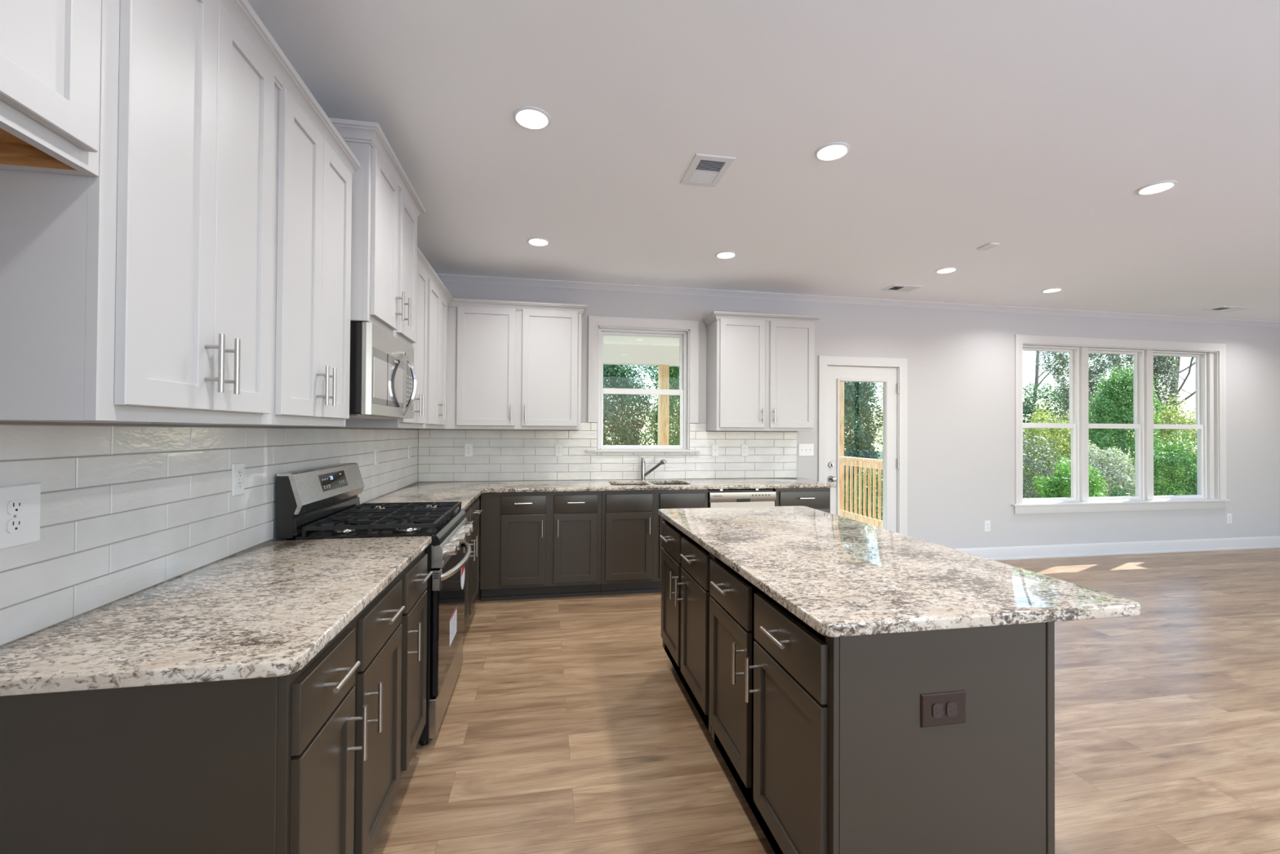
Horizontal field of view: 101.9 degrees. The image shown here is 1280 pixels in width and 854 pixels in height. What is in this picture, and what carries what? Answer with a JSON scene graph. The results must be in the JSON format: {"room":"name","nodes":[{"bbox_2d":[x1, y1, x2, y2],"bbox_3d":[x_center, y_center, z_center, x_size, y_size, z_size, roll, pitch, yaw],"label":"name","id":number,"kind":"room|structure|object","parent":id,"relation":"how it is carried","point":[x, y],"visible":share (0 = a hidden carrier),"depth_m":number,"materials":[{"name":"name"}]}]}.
{"room":"kitchen","nodes":[
{"label":"kitchen","id":0,"kind":"room"},
{"bbox_2d":[13,426,337,641],"bbox_3d":[-1.449,0.054,1.342,0.150,2.862,6.550,0,-1,-10],"label":"wall","id":1,"kind":"structure","parent":0,"point":[274,539],"depth_m":2.24,"materials":[{"name":"grey paint"}]},
{"bbox_2d":[0,0,101,176],"bbox_3d":[-1.023,-0.779,0.479,0.362,0.638,0.916,0,-1,-10],"label":"upper cabinet","id":2,"kind":"object","parent":1,"relation":"attached to","point":[50,50],"visible":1,"depth_m":0.86,"materials":[{"name":"grey paint"}]},
{"bbox_2d":[0,0,291,424],"bbox_3d":[-1.161,-0.551,1.226,0.362,1.082,0.607,0,-1,-10],"label":"upper cabinet","id":3,"kind":"object","parent":1,"relation":"attached to","point":[139,291],"visible":0.99,"depth_m":1.07,"materials":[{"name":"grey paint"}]},
{"bbox_2d":[0,421,417,646],"bbox_3d":[-1.622,0.233,2.732,0.008,0.468,3.750,0,-1,-10],"label":"tile backsplash","id":4,"kind":"structure","parent":1,"relation":"attached to","point":[126,509],"depth_m":1.44,"materials":[{"name":"grey tile"}]},
{"bbox_2d":[0,482,40,550],"bbox_3d":[-1.315,0.187,1.091,0.009,0.130,0.118,0,-1,-10],"label":"wall outlet","id":5,"kind":"object","parent":4,"relation":"attached to","point":[20,504],"visible":1,"depth_m":1.10,"materials":[{"name":"white plastic"}]},
{"bbox_2d":[6,499,24,514],"bbox_3d":[-1.312,0.168,1.092,0.004,0.028,0.034,0,-1,-10],"label":"socket","id":6,"kind":"object","parent":5,"relation":"attached to","point":[13,506],"depth_m":1.09,"materials":[{"name":"white plastic"}]},
{"bbox_2d":[6,517,24,533],"bbox_3d":[-1.312,0.207,1.091,0.004,0.028,0.034,0,-1,-10],"label":"socket","id":7,"kind":"object","parent":5,"relation":"attached to","point":[14,525],"depth_m":1.09,"materials":[{"name":"white plastic"}]},
{"bbox_2d":[231,462,244,496],"bbox_3d":[-1.460,0.190,1.891,0.009,0.118,0.072,0,-1,-10],"label":"wall outlet","id":8,"kind":"object","parent":4,"relation":"attached to","point":[237,468],"visible":1,"depth_m":1.88,"materials":[{"name":"white plastic"}]},
{"bbox_2d":[236,480,242,488],"bbox_3d":[-1.458,0.209,1.891,0.004,0.028,0.034,0,-1,-10],"label":"socket","id":9,"kind":"object","parent":8,"relation":"attached to","point":[239,483],"depth_m":1.89,"materials":[{"name":"white plastic"}]},
{"bbox_2d":[236,469,243,477],"bbox_3d":[-1.458,0.170,1.892,0.004,0.028,0.034,0,-1,-10],"label":"socket","id":10,"kind":"object","parent":8,"relation":"attached to","point":[239,472],"depth_m":1.89,"materials":[{"name":"white plastic"}]},
{"bbox_2d":[373,447,378,466],"bbox_3d":[-1.740,0.197,3.432,0.009,0.118,0.072,0,-1,-10],"label":"wall outlet","id":11,"kind":"object","parent":4,"relation":"attached to","point":[375,450],"visible":1,"depth_m":3.42,"materials":[{"name":"white plastic"}]},
{"bbox_2d":[407,444,410,459],"bbox_3d":[-1.890,0.204,4.256,0.009,0.118,0.072,0,-1,-10],"label":"wall outlet","id":12,"kind":"object","parent":4,"relation":"attached to","point":[408,446],"visible":1,"depth_m":4.24,"materials":[{"name":"white plastic"}]},
{"bbox_2d":[168,64,360,426],"bbox_3d":[-1.268,-0.546,1.816,0.362,1.082,0.592,0,-1,-10],"label":"upper cabinet","id":13,"kind":"object","parent":1,"relation":"attached to","point":[314,166],"visible":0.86,"depth_m":1.76,"materials":[{"name":"grey paint"}]},
{"bbox_2d":[328,117,425,348],"bbox_3d":[-1.349,-0.836,2.493,0.440,0.799,0.854,0,-1,-10],"label":"upper cabinet","id":14,"kind":"object","parent":1,"relation":"attached to","point":[386,207],"visible":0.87,"depth_m":2.27,"materials":[{"name":"grey paint"}]},
{"bbox_2d":[346,321,417,419],"bbox_3d":[-1.344,-0.238,2.492,0.457,0.394,0.730,0,-1,-10],"label":"microwave","id":15,"kind":"object","parent":14,"relation":"attached to","point":[384,381],"visible":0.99,"depth_m":2.29,"materials":[{"name":"silver metal"}]},
{"bbox_2d":[337,246,433,428],"bbox_3d":[-1.515,-0.535,3.174,0.362,1.082,0.640,0,-1,-10],"label":"upper cabinet","id":16,"kind":"object","parent":1,"relation":"attached to","point":[424,268],"visible":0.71,"depth_m":3.29,"materials":[{"name":"grey paint"}]},
{"bbox_2d":[382,270,452,428],"bbox_3d":[-1.638,-0.529,3.851,0.362,1.082,0.735,0,-1,-10],"label":"upper cabinet","id":17,"kind":"object","parent":1,"relation":"attached to","point":[438,296],"visible":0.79,"depth_m":3.82,"materials":[{"name":"grey paint"}]},
{"bbox_2d":[247,0,1279,321],"bbox_3d":[4.130,-1.395,2.445,11.500,0.120,6.700,0,-1,-10],"label":"ceiling","id":18,"kind":"structure","parent":0,"point":[1033,129],"depth_m":2.41,"materials":[{"name":"white paint"}]},
{"bbox_2d":[512,106,551,129],"bbox_3d":[-0.476,-1.358,2.291,0.164,0.009,0.164,0,-1,-10],"label":"recessed light","id":19,"kind":"object","parent":18,"relation":"in","point":[527,117],"visible":1,"depth_m":2.28,"materials":[{"name":"white plastic"}]},
{"bbox_2d":[526,237,550,246],"bbox_3d":[-0.740,-1.346,3.783,0.164,0.009,0.164,0,-1,-10],"label":"recessed light","id":20,"kind":"object","parent":18,"relation":"in","point":[540,242],"visible":1,"depth_m":3.77,"materials":[{"name":"white plastic"}]},
{"bbox_2d":[680,153,735,186],"bbox_3d":[0.352,-1.350,2.746,0.209,0.008,0.311,0,-1,-10],"label":"ceiling vent","id":21,"kind":"object","parent":18,"relation":"in","point":[704,170],"visible":1,"depth_m":2.73,"materials":[{"name":"white plastic"}]},
{"bbox_2d":[715,250,736,258],"bbox_3d":[0.668,-1.335,4.039,0.164,0.009,0.164,0,-1,-10],"label":"recessed light","id":22,"kind":"object","parent":18,"relation":"in","point":[727,254],"visible":1,"depth_m":4.03,"materials":[{"name":"white plastic"}]},
{"bbox_2d":[814,142,849,160],"bbox_3d":[0.942,-1.348,2.549,0.164,0.009,0.164,0,-1,-10],"label":"recessed light","id":23,"kind":"object","parent":18,"relation":"in","point":[834,150],"visible":1,"depth_m":2.54,"materials":[{"name":"white plastic"}]},
{"bbox_2d":[880,284,923,292],"bbox_3d":[2.487,-1.317,4.941,0.306,0.008,0.200,0,-1,-10],"label":"ceiling vent","id":24,"kind":"object","parent":18,"relation":"in","point":[895,287],"visible":1,"depth_m":4.93,"materials":[{"name":"white plastic"}]},
{"bbox_2d":[935,266,957,273],"bbox_3d":[2.587,-1.321,4.388,0.164,0.009,0.164,0,-1,-10],"label":"recessed light","id":25,"kind":"object","parent":18,"relation":"in","point":[948,269],"visible":1,"depth_m":4.38,"materials":[{"name":"white plastic"}]},
{"bbox_2d":[976,242,999,250],"bbox_3d":[2.555,-1.325,3.815,0.079,0.012,0.123,0,-1,-10],"label":"cover plate","id":26,"kind":"object","parent":18,"relation":"attached to","point":[990,245],"visible":1,"depth_m":3.81,"materials":[{"name":"white plastic"}]},
{"bbox_2d":[1040,287,1062,293],"bbox_3d":[3.945,-1.307,4.977,0.164,0.009,0.164,0,-1,-10],"label":"recessed light","id":27,"kind":"object","parent":18,"relation":"in","point":[1056,289],"visible":1,"depth_m":4.96,"materials":[{"name":"white plastic"}]},
{"bbox_2d":[1135,180,1177,195],"bbox_3d":[2.882,-1.333,2.902,0.164,0.009,0.164,0,-1,-10],"label":"recessed light","id":28,"kind":"object","parent":18,"relation":"in","point":[1157,187],"visible":1,"depth_m":2.89,"materials":[{"name":"white plastic"}]},
{"bbox_2d":[1201,305,1251,311],"bbox_3d":[6.401,-1.287,5.670,0.397,0.008,0.186,0,-1,-10],"label":"ceiling vent","id":29,"kind":"object","parent":18,"relation":"in","point":[1224,308],"visible":1,"depth_m":5.66,"materials":[{"name":"white plastic"}]},
{"bbox_2d":[372,547,1279,853],"bbox_3d":[4.109,1.468,2.443,11.500,0.120,6.650,0,-1,-10],"label":"floor","id":30,"kind":"structure","parent":0,"point":[568,725],"depth_m":2.36,"materials":[{"name":"brown wood"}]},
{"bbox_2d":[0,573,404,853],"bbox_3d":[-1.046,0.928,1.379,0.664,0.878,0.812,0,-1,-10],"label":"base cabinet","id":31,"kind":"object","parent":30,"relation":"on","point":[307,760],"visible":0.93,"depth_m":1.01,"materials":[{"name":"brown paint"}]},
{"bbox_2d":[0,535,431,696],"bbox_3d":[-1.094,0.474,1.567,0.631,0.031,1.234,0,-1,-10],"label":"countertop","id":32,"kind":"structure","parent":31,"relation":"on","point":[267,609],"depth_m":1.21,"materials":[{"name":"beige stone"}]},
{"bbox_2d":[275,462,473,745],"bbox_3d":[-1.213,0.787,2.559,0.710,1.181,0.752,0,-1,-10],"label":"gas range","id":33,"kind":"object","parent":30,"relation":"on","point":[323,502],"visible":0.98,"depth_m":2.34,"materials":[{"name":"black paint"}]},
{"bbox_2d":[295,507,466,546],"bbox_3d":[-1.208,0.488,2.563,0.566,0.056,0.752,0,-1,-10],"label":"cooktop","id":34,"kind":"object","parent":33,"relation":"in","point":[446,530],"depth_m":2.27,"materials":[{"name":"black metal"}]},
{"bbox_2d":[399,549,432,777],"bbox_3d":[-1.154,0.933,1.970,0.664,0.878,0.386,0,-1,-10],"label":"base cabinet","id":35,"kind":"object","parent":30,"relation":"on","point":[415,576],"visible":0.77,"depth_m":1.96,"materials":[{"name":"brown paint"}]},
{"bbox_2d":[464,496,482,627],"bbox_3d":[-1.422,0.946,3.448,0.664,0.878,1.050,0,-1,-10],"label":"base cabinet","id":36,"kind":"object","parent":30,"relation":"on","point":[473,512],"visible":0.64,"depth_m":3.50,"materials":[{"name":"brown paint"}]},
{"bbox_2d":[364,477,835,510],"bbox_3d":[-0.019,0.504,4.046,3.634,0.031,1.730,0,-1,-10],"label":"countertop","id":37,"kind":"structure","parent":36,"relation":"on","point":[466,492],"depth_m":4.32,"materials":[{"name":"beige stone"}]},
{"bbox_2d":[640,457,666,480],"bbox_3d":[0.123,0.389,4.801,0.256,0.214,0.052,0,-1,23],"label":"faucet","id":38,"kind":"object","parent":37,"relation":"on","point":[643,474],"visible":1,"depth_m":4.82,"materials":[{"name":"silver metal"}]},
{"bbox_2d":[480,490,601,601],"bbox_3d":[-0.835,0.958,4.440,0.955,0.878,0.648,0,-1,-10],"label":"base cabinet","id":39,"kind":"object","parent":30,"relation":"on","point":[541,544],"visible":0.93,"depth_m":4.18,"materials":[{"name":"brown paint"}]},
{"bbox_2d":[600,484,707,595],"bbox_3d":[0.083,0.965,4.606,0.907,0.878,0.648,0,-1,-10],"label":"base cabinet","id":40,"kind":"object","parent":30,"relation":"on","point":[631,552],"visible":0.46,"depth_m":4.31,"materials":[{"name":"brown paint"}]},
{"bbox_2d":[659,518,724,760],"bbox_3d":[0.486,0.949,2.637,0.670,0.878,0.905,0,-1,-10],"label":"base cabinet","id":41,"kind":"object","parent":30,"relation":"on","point":[685,563],"visible":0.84,"depth_m":2.46,"materials":[{"name":"brown paint"}]},
{"bbox_2d":[707,488,776,507],"bbox_3d":[0.830,0.971,4.745,0.596,0.878,0.614,0,-1,-10],"label":"dishwasher","id":42,"kind":"object","parent":30,"relation":"on","point":[717,498],"visible":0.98,"depth_m":4.46,"materials":[{"name":"silver metal"}]},
{"bbox_2d":[769,487,830,513],"bbox_3d":[1.390,0.975,4.844,0.522,0.878,0.648,0,-1,-10],"label":"base cabinet","id":43,"kind":"object","parent":30,"relation":"on","point":[819,498],"visible":0.16,"depth_m":4.57,"materials":[{"name":"brown paint"}]},
{"bbox_2d":[709,555,1054,853],"bbox_3d":[0.656,0.942,1.736,0.682,0.878,0.921,0,-1,-10],"label":"base cabinet","id":44,"kind":"object","parent":30,"relation":"on","point":[823,738],"visible":0.89,"depth_m":1.31,"materials":[{"name":"brown paint"}]},
{"bbox_2d":[657,506,1140,636],"bbox_3d":[0.725,0.491,2.217,0.931,0.031,1.862,0,-1,-10],"label":"countertop","id":45,"kind":"structure","parent":44,"relation":"on","point":[842,576],"depth_m":1.62,"materials":[{"name":"beige stone"}]},
{"bbox_2d":[920,689,965,727],"bbox_3d":[0.752,0.698,1.286,0.124,0.080,0.009,0,-1,-10],"label":"wall outlet","id":46,"kind":"object","parent":44,"relation":"attached to","point":[946,708],"visible":1,"depth_m":1.28,"materials":[{"name":"brown plastic"}]},
{"bbox_2d":[932,702,943,718],"bbox_3d":[0.733,0.698,1.280,0.028,0.034,0.004,0,-1,-10],"label":"socket","id":47,"kind":"object","parent":46,"relation":"attached to","point":[937,708],"depth_m":1.28,"materials":[{"name":"black plastic"}]},
{"bbox_2d":[946,701,957,716],"bbox_3d":[0.772,0.698,1.287,0.028,0.034,0.004,0,-1,-10],"label":"socket","id":48,"kind":"object","parent":46,"relation":"attached to","point":[951,706],"depth_m":1.29,"materials":[{"name":"black plastic"}]},
{"bbox_2d":[442,281,1279,582],"bbox_3d":[3.535,0.123,5.653,11.500,2.862,0.150,0,-1,-10],"label":"wall","id":49,"kind":"structure","parent":0,"point":[961,389],"depth_m":5.60,"materials":[{"name":"grey paint"}]},
{"bbox_2d":[439,297,587,430],"bbox_3d":[-1.202,-0.520,4.512,1.456,1.082,0.406,0,-1,-10],"label":"upper cabinet","id":50,"kind":"object","parent":49,"relation":"attached to","point":[511,365],"visible":0.91,"depth_m":4.40,"materials":[{"name":"grey paint"}]},
{"bbox_2d":[417,422,796,481],"bbox_3d":[-0.193,0.227,4.894,3.594,0.537,0.008,0,-1,-10],"label":"tile backsplash","id":51,"kind":"structure","parent":49,"relation":"attached to","point":[498,455],"depth_m":4.82,"materials":[{"name":"grey tile"}]},
{"bbox_2d":[464,443,472,457],"bbox_3d":[-1.531,0.207,4.641,0.072,0.118,0.009,0,-1,-10],"label":"wall outlet","id":52,"kind":"object","parent":51,"relation":"attached to","point":[468,446],"visible":1,"depth_m":4.64,"materials":[{"name":"white plastic"}]},
{"bbox_2d":[555,443,563,456],"bbox_3d":[-0.746,0.211,4.784,0.072,0.118,0.009,0,-1,-10],"label":"wall outlet","id":53,"kind":"object","parent":51,"relation":"attached to","point":[558,446],"visible":1,"depth_m":4.78,"materials":[{"name":"white plastic"}]},
{"bbox_2d":[711,444,719,456],"bbox_3d":[0.734,0.226,5.049,0.072,0.118,0.017,0,-1,-10],"label":"light switch","id":54,"kind":"object","parent":51,"relation":"attached to","point":[715,447],"visible":1,"depth_m":5.05,"materials":[{"name":"white plastic"}]},
{"bbox_2d":[741,444,748,456],"bbox_3d":[1.030,0.229,5.107,0.072,0.118,0.009,0,-1,-10],"label":"wall outlet","id":55,"kind":"object","parent":51,"relation":"attached to","point":[744,447],"visible":1,"depth_m":5.10,"materials":[{"name":"white plastic"}]},
{"bbox_2d":[586,315,699,452],"bbox_3d":[0.026,-0.397,4.994,1.092,1.274,0.190,0,-1,-10],"label":"window","id":56,"kind":"structure","parent":49,"relation":"in","point":[687,331],"depth_m":4.99,"materials":[{"name":"grey paint"}]},
{"bbox_2d":[702,311,822,431],"bbox_3d":[1.154,-0.502,4.957,1.059,1.082,0.373,0,-1,-10],"label":"upper cabinet","id":57,"kind":"object","parent":49,"relation":"attached to","point":[760,367],"visible":1,"depth_m":4.82,"materials":[{"name":"grey paint"}]},
{"bbox_2d":[798,444,813,456],"bbox_3d":[1.674,0.232,5.229,0.166,0.122,0.017,0,-1,-10],"label":"light switch","id":58,"kind":"object","parent":49,"relation":"attached to","point":[804,450],"visible":1,"depth_m":5.23,"materials":[{"name":"white plastic"}]},
{"bbox_2d":[436,273,1279,327],"bbox_3d":[3.562,-1.280,5.565,11.200,0.057,0.056,0,-1,-10],"label":"crown molding","id":59,"kind":"structure","parent":49,"relation":"attached to","point":[444,277],"depth_m":5.26,"materials":[{"name":"grey paint"}]},
{"bbox_2d":[817,355,907,535],"bbox_3d":[2.287,0.352,5.388,1.002,2.144,0.202,0,-1,-10],"label":"door","id":60,"kind":"structure","parent":49,"relation":"in","point":[892,372],"depth_m":5.40,"materials":[{"name":"white paint"}]},
{"bbox_2d":[984,520,990,531],"bbox_3d":[3.749,1.069,5.603,0.072,0.118,0.009,0,-1,-10],"label":"wall outlet","id":61,"kind":"object","parent":49,"relation":"attached to","point":[987,523],"visible":1,"depth_m":5.60,"materials":[{"name":"white plastic"}]},
{"bbox_2d":[954,535,1279,559],"bbox_3d":[5.925,1.383,5.990,6.358,0.136,0.022,0,-1,-10],"label":"baseboard","id":62,"kind":"structure","parent":49,"relation":"attached to","point":[1008,553],"depth_m":5.91,"materials":[{"name":"grey paint"}]},
{"bbox_2d":[1010,333,1230,514],"bbox_3d":[5.503,-0.022,5.987,2.980,1.961,0.200,0,-1,-10],"label":"window","id":63,"kind":"structure","parent":49,"relation":"in","point":[1210,357],"depth_m":6.04,"materials":[{"name":"white paint"}]},
{"bbox_2d":[1226,513,1231,523],"bbox_3d":[7.037,1.093,6.201,0.072,0.118,0.009,0,-1,-10],"label":"wall outlet","id":64,"kind":"object","parent":49,"relation":"attached to","point":[1228,515],"visible":1,"depth_m":6.20,"materials":[{"name":"white plastic"}]},
{"label":"outside","id":65,"kind":"structure","parent":0,"visible":0},
{"bbox_3d":[0.068,1.491,6.388,6.660,0.040,2.540,0,-1,-10],"label":"porch deck","id":66,"kind":"object","parent":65,"visible":0},
{"bbox_2d":[657,364,669,444],"bbox_3d":[0.341,0.287,7.647,0.138,2.395,0.138,0,-1,-10],"label":"porch post","id":67,"kind":"object","parent":66,"relation":"on","point":[663,370],"visible":0.42,"depth_m":7.59,"materials":[{"name":"brown wood"}]},
{"bbox_2d":[839,381,844,516],"bbox_3d":[3.100,0.308,8.149,0.138,2.395,0.138,0,-1,-10],"label":"porch post","id":68,"kind":"object","parent":66,"relation":"on","point":[841,383],"visible":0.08,"depth_m":8.09,"materials":[{"name":"brown wood"}]},
{"bbox_2d":[839,456,882,528],"bbox_3d":[3.302,0.902,6.905,0.140,0.915,2.370,0,-1,-10],"label":"porch railing","id":69,"kind":"object","parent":68,"relation":"attached to","point":[873,464],"visible":0.44,"depth_m":7.49,"materials":[{"name":"brown wood"}]},
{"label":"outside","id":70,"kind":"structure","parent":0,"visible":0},
{"bbox_2d":[845,451,1180,526],"bbox_3d":[6.506,3.341,41.741,90.000,0.100,69.850,0,-1,-10],"label":"lawn","id":71,"kind":"structure","parent":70,"point":[879,453],"depth_m":59.11,"materials":[{"name":"green plant"}]},
{"bbox_2d":[603,364,649,444],"bbox_3d":[-0.916,0.254,12.782,2.176,5.587,2.150,1,-1,-43],"label":"evergreen tree","id":72,"kind":"object","parent":71,"relation":"on","point":[614,375],"visible":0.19,"depth_m":12.35,"materials":[{"name":"green plant"}]},
{"bbox_2d":[619,364,679,444],"bbox_3d":[0.810,-0.454,16.657,2.876,7.074,2.813,0,-1,32],"label":"evergreen tree","id":73,"kind":"object","parent":71,"relation":"on","point":[650,368],"visible":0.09,"depth_m":16.23,"materials":[{"name":"green plant"}]},
{"bbox_2d":[642,366,679,444],"bbox_3d":[1.269,0.072,13.185,2.291,5.880,2.118,0,-1,-10],"label":"leafy tree","id":74,"kind":"object","parent":71,"relation":"on","point":[673,371],"visible":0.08,"depth_m":12.75,"materials":[{"name":"green plant"}]},
{"bbox_2d":[844,381,882,523],"bbox_3d":[5.376,-0.072,14.219,2.431,6.362,2.252,1,-1,-43],"label":"evergreen tree","id":75,"kind":"object","parent":71,"relation":"on","point":[855,406],"visible":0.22,"depth_m":13.71,"materials":[{"name":"green plant"}]},
{"bbox_2d":[844,466,882,528],"bbox_3d":[5.181,1.858,11.375,2.586,2.320,1.679,0,-1,-10],"label":"leafy bush","id":76,"kind":"object","parent":71,"relation":"on","point":[877,469],"visible":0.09,"depth_m":11.11,"materials":[{"name":"green plant"}]},
{"bbox_2d":[871,382,883,492],"bbox_3d":[7.762,-0.164,14.660,2.194,6.444,1.901,1,-1,-18],"label":"leafy tree","id":77,"kind":"object","parent":71,"relation":"on","point":[882,388],"visible":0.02,"depth_m":14.93,"materials":[{"name":"green plant"}]},
{"bbox_2d":[1022,427,1062,497],"bbox_3d":[9.105,1.463,12.432,1.932,3.144,1.505,0,-1,-2],"label":"bush","id":78,"kind":"object","parent":71,"relation":"on","point":[1027,461],"visible":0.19,"depth_m":12.14,"materials":[{"name":"green plant"}]},
{"bbox_2d":[1022,351,1068,476],"bbox_3d":[22.663,-6.192,29.558,10.743,18.953,9.363,0,-1,39],"label":"bare tree","id":79,"kind":"object","parent":71,"relation":"on","point":[1037,376],"visible":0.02,"depth_m":29.76,"materials":[{"name":"brown plant"}]},
{"bbox_2d":[1022,400,1093,497],"bbox_3d":[11.979,1.148,15.321,2.510,3.857,1.979,1,-1,-34],"label":"bush","id":80,"kind":"object","parent":71,"relation":"on","point":[1051,433],"visible":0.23,"depth_m":15.02,"materials":[{"name":"green plant"}]},
{"bbox_2d":[1031,453,1108,497],"bbox_3d":[8.680,1.781,10.488,1.322,2.467,1.275,0,-1,24],"label":"bush","id":81,"kind":"object","parent":71,"relation":"on","point":[1062,481],"visible":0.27,"depth_m":10.36,"materials":[{"name":"green plant"}]},
{"bbox_2d":[1022,382,1134,472],"bbox_3d":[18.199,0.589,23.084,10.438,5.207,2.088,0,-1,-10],"label":"evergreen tree","id":82,"kind":"object","parent":71,"relation":"on","point":[1027,407],"visible":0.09,"depth_m":22.70,"materials":[{"name":"green plant"}]},
{"bbox_2d":[1033,351,1124,453],"bbox_3d":[16.591,-0.720,19.629,2.806,7.802,2.348,1,-1,-18],"label":"tree","id":83,"kind":"object","parent":71,"relation":"on","point":[1060,357],"visible":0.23,"depth_m":19.56,"materials":[{"name":"green plant"}]},
{"bbox_2d":[1050,440,1135,497],"bbox_3d":[11.293,1.672,12.832,2.396,2.762,1.487,0,-1,-15],"label":"flowering bush","id":84,"kind":"object","parent":71,"relation":"on","point":[1120,468],"visible":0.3,"depth_m":12.49,"materials":[{"name":"green plant"}]},
{"bbox_2d":[1106,483,1135,496],"bbox_3d":[10.050,2.094,10.700,1.316,1.858,1.274,1,-1,-20],"label":"bush","id":85,"kind":"object","parent":71,"relation":"on","point":[1113,492],"visible":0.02,"depth_m":10.76,"materials":[{"name":"green plant"}]},
{"bbox_2d":[1088,364,1168,495],"bbox_3d":[14.537,0.582,15.803,2.349,5.038,1.963,0,-1,-15],"label":"leafy tree","id":86,"kind":"object","parent":71,"relation":"on","point":[1118,406],"visible":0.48,"depth_m":15.55,"materials":[{"name":"green plant"}]},
{"bbox_2d":[1097,353,1183,495],"bbox_3d":[19.308,-0.827,20.113,3.092,8.067,2.192,0,-1,11],"label":"tree","id":87,"kind":"object","parent":71,"relation":"on","point":[1167,366],"visible":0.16,"depth_m":19.90,"materials":[{"name":"green plant"}]},
{"bbox_2d":[1131,430,1197,495],"bbox_3d":[13.685,1.597,13.269,2.397,2.941,1.544,0,-1,-10],"label":"bush","id":88,"kind":"object","parent":71,"relation":"on","point":[1171,456],"visible":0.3,"depth_m":12.95,"materials":[{"name":"green plant"}]},
{"bbox_2d":[1153,355,1195,463],"bbox_3d":[25.620,-3.815,24.801,7.660,14.159,6.759,0,-1,-7],"label":"bare tree","id":89,"kind":"object","parent":71,"relation":"on","point":[1191,364],"visible":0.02,"depth_m":24.82,"materials":[{"name":"brown plant"}]},
{"bbox_2d":[1153,392,1196,495],"bbox_3d":[16.942,1.019,16.442,2.136,4.194,2.161,0,-1,34],"label":"bush","id":90,"kind":"object","parent":71,"relation":"on","point":[1183,420],"visible":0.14,"depth_m":16.21,"materials":[{"name":"green plant"}]},
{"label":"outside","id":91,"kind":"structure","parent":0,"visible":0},
{"bbox_2d":[603,334,679,366],"bbox_3d":[0.128,-1.111,6.417,6.750,0.375,2.549,0,-1,-10],"label":"ceiling","id":92,"kind":"structure","parent":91,"point":[617,349],"depth_m":7.48,"materials":[{"name":"white paint"}]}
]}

